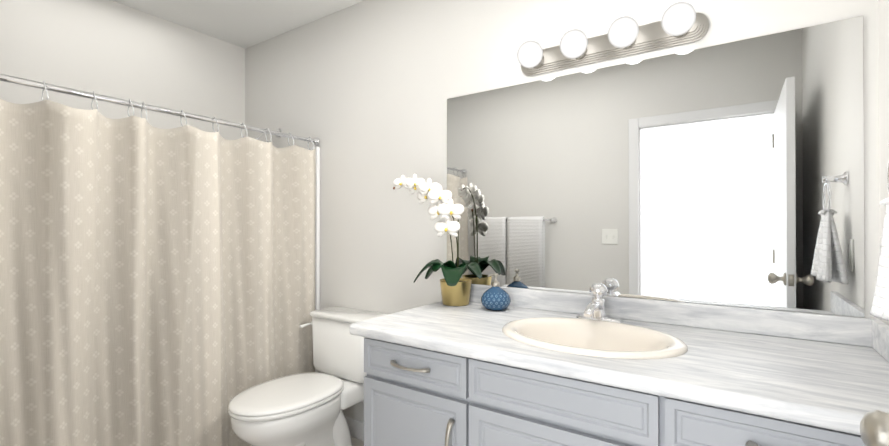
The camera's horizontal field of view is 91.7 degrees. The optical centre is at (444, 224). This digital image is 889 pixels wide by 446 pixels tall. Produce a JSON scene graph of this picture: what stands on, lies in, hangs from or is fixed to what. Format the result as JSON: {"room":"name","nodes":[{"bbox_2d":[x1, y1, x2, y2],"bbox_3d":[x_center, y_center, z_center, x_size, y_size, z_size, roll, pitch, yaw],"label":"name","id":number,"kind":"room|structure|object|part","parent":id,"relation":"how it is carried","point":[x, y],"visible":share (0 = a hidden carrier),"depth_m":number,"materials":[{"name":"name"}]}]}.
{"room":"bathroom","nodes":[
{"label":"bathroom","id":0,"kind":"room"},
{"bbox_2d":[0,0,244,139],"bbox_3d":[-1.994,-0.027,2.331,0.120,2.460,1.870,0,0,34],"label":"wall","id":1,"kind":"structure","parent":0,"point":[111,48],"depth_m":2.45,"materials":[{"name":"paint"}]},
{"bbox_2d":[113,0,363,48],"bbox_3d":[-0.939,-1.290,0.895,3.483,0.050,3.320,0,0,34],"label":"ceiling","id":2,"kind":"structure","parent":0,"point":[245,24],"depth_m":2.58,"materials":[{"name":"paint"}]},
{"bbox_2d":[351,436,363,445],"bbox_3d":[-0.939,1.220,0.881,3.483,0.050,3.320,0,0,34],"label":"floor","id":3,"kind":"structure","parent":0,"point":[357,442],"depth_m":2.38,"materials":[{"name":"tile"}]},
{"bbox_2d":[256,128,319,372],"bbox_3d":[-1.575,0.281,2.119,0.804,1.842,1.746,0,0,34],"label":"shower surround","id":4,"kind":"object","parent":3,"relation":"on","point":[317,252],"visible":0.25,"depth_m":2.60,"materials":[{"name":"white plastic"}]},
{"bbox_3d":[-1.160,-0.544,2.752,0.084,0.185,0.239,0,0,34],"label":"shower arm","id":5,"kind":"part","parent":4,"relation":"part of"},
{"bbox_2d":[228,306,387,445],"bbox_3d":[-0.677,0.844,2.109,0.449,0.737,0.748,0,0,34],"label":"toilet","id":6,"kind":"object","parent":3,"relation":"on","point":[303,409],"visible":0.96,"depth_m":2.05,"materials":[{"name":"white ceramic"}]},
{"bbox_3d":[-0.694,1.008,2.067,0.378,0.388,0.642,0,0,34],"label":"bowl","id":7,"kind":"part","parent":6,"relation":"part of","materials":[{"name":"white ceramic"}]},
{"bbox_3d":[-0.731,0.791,2.013,0.392,0.043,0.530,0,0,34],"label":"seat","id":8,"kind":"part","parent":6,"relation":"part of","materials":[{"name":"white plastic"}]},
{"bbox_3d":[-0.754,0.549,2.372,0.028,0.028,0.084,0,0,34],"label":"lever","id":9,"kind":"part","parent":6,"relation":"part of","materials":[{"name":"silver metal"}]},
{"bbox_3d":[-0.516,0.657,2.332,0.410,0.308,0.194,0,0,34],"label":"tank","id":10,"kind":"part","parent":6,"relation":"part of","materials":[{"name":"white ceramic"}]},
{"bbox_3d":[-0.518,0.490,2.330,0.430,0.026,0.206,0,0,34],"label":"tank lid","id":11,"kind":"part","parent":6,"relation":"part of","materials":[{"name":"white ceramic"}]},
{"bbox_2d":[345,416,363,440],"bbox_3d":[-0.371,1.153,2.348,1.030,0.100,0.013,0,0,34],"label":"baseboard","id":12,"kind":"structure","parent":3,"relation":"on","point":[356,428],"depth_m":2.41,"materials":[{"name":"white"}]},
{"bbox_2d":[353,331,864,445],"bbox_3d":[0.475,0.798,1.379,1.448,0.799,0.669,0,0,34],"label":"bathroom vanity","id":13,"kind":"object","parent":3,"relation":"on","point":[414,395],"depth_m":1.19,"materials":[{"name":"grey"}]},
{"bbox_2d":[349,301,888,430],"bbox_3d":[0.458,0.378,1.404,1.504,0.040,0.653,0,0,34],"label":"countertop","id":14,"kind":"structure","parent":13,"relation":"on","point":[837,384],"depth_m":1.10,"materials":[{"name":"white stone"}]},
{"bbox_2d":[393,174,481,305],"bbox_3d":[-0.020,0.069,1.929,0.345,0.580,0.262,0,0,34],"label":"orchid","id":15,"kind":"object","parent":14,"relation":"on","point":[455,288],"visible":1,"depth_m":1.90,"materials":[{"name":"white plant"}]},
{"bbox_3d":[0.051,0.305,1.949,0.147,0.108,0.147,0,0,34],"label":"pot","id":16,"kind":"part","parent":15,"relation":"part of","materials":[{"name":"gold metal"}]},
{"bbox_2d":[481,273,510,310],"bbox_3d":[0.217,0.283,1.825,0.126,0.151,0.126,0,0,34],"label":"soap dispenser","id":17,"kind":"object","parent":14,"relation":"on","point":[495,297],"visible":1,"depth_m":1.78,"materials":[{"name":"blue ceramic"}]},
{"bbox_2d":[473,311,696,370],"bbox_3d":[0.454,0.426,1.373,0.560,0.166,0.430,0,0,34],"label":"sink","id":18,"kind":"object","parent":14,"relation":"in","point":[623,340],"depth_m":1.45,"materials":[{"name":"beige ceramic"}]},
{"bbox_2d":[573,283,624,318],"bbox_3d":[0.540,0.287,1.557,0.164,0.141,0.177,0,0,34],"label":"faucet","id":19,"kind":"object","parent":14,"relation":"on","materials":[{"name":"silver metal"}]},
{"bbox_2d":[245,0,879,421],"bbox_3d":[-0.046,-0.028,2.211,3.483,2.460,0.128,0,0,34],"label":"wall","id":20,"kind":"structure","parent":0,"point":[729,174],"depth_m":1.71,"materials":[{"name":"grey paint"}]},
{"bbox_2d":[0,74,319,445],"bbox_3d":[-1.242,0.308,1.893,0.113,1.686,1.746,0,0,34],"label":"shower curtain","id":21,"kind":"object","parent":20,"relation":"attached to","point":[157,286],"visible":0.92,"depth_m":1.82,"materials":[{"name":"beige fabric"}]},
{"bbox_3d":[-1.267,-0.509,1.915,0.052,0.052,1.746,0,0,34],"label":"rod","id":22,"kind":"part","parent":21,"relation":"part of","materials":[{"name":"silver metal"}]},
{"bbox_2d":[517,2,708,75],"bbox_3d":[0.583,-0.691,1.626,0.700,0.104,0.155,0,0,34],"label":"sconce","id":23,"kind":"object","parent":20,"relation":"attached to","point":[680,23],"visible":1,"depth_m":1.60,"materials":[{"name":"white glass"}]},
{"bbox_2d":[469,284,868,346],"bbox_3d":[0.635,0.318,1.667,1.504,0.081,0.020,0,0,34],"label":"backsplash","id":24,"kind":"structure","parent":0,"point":[794,325],"depth_m":1.46,"materials":[{"name":"white stone"}]},
{"bbox_2d":[878,0,888,324],"bbox_3d":[0.793,-0.037,0.448,0.120,2.460,1.870,0,0,34],"label":"wall","id":25,"kind":"structure","parent":0,"point":[883,27],"depth_m":1.22,"materials":[{"name":"paint"}]},
{"bbox_2d":[869,319,888,362],"bbox_3d":[1.067,0.314,0.981,0.020,0.081,0.633,0,0,34],"label":"backsplash","id":26,"kind":"structure","parent":25,"relation":"attached to","point":[878,330],"depth_m":1.18,"materials":[{"name":"white stone"}]},
{"bbox_2d":[870,142,888,320],"bbox_3d":[0.977,0.003,0.913,0.094,0.408,0.294,0,0,34],"label":"hanger","id":27,"kind":"object","parent":25,"relation":"attached to","point":[880,307],"visible":1,"depth_m":0.95,"materials":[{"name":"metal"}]},
{"bbox_2d":[870,197,888,320],"bbox_3d":[0.968,0.073,0.918,0.074,0.268,0.294,0,0,34],"label":"towel","id":28,"kind":"object","parent":27,"relation":"hanging from","point":[880,304],"depth_m":0.95,"materials":[{"name":"white fabric"}]},
{"bbox_3d":[0.411,0.226,0.212,0.035,1.906,0.805,0,0,34],"label":"door","id":29,"kind":"structure","parent":0,"visible":0},
{"bbox_2d":[860,410,888,445],"bbox_3d":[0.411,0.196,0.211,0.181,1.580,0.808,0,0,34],"label":"door knob","id":30,"kind":"object","parent":29,"relation":"attached to","point":[874,427],"depth_m":0.53,"materials":[{"name":"silver metal"}]}
]}

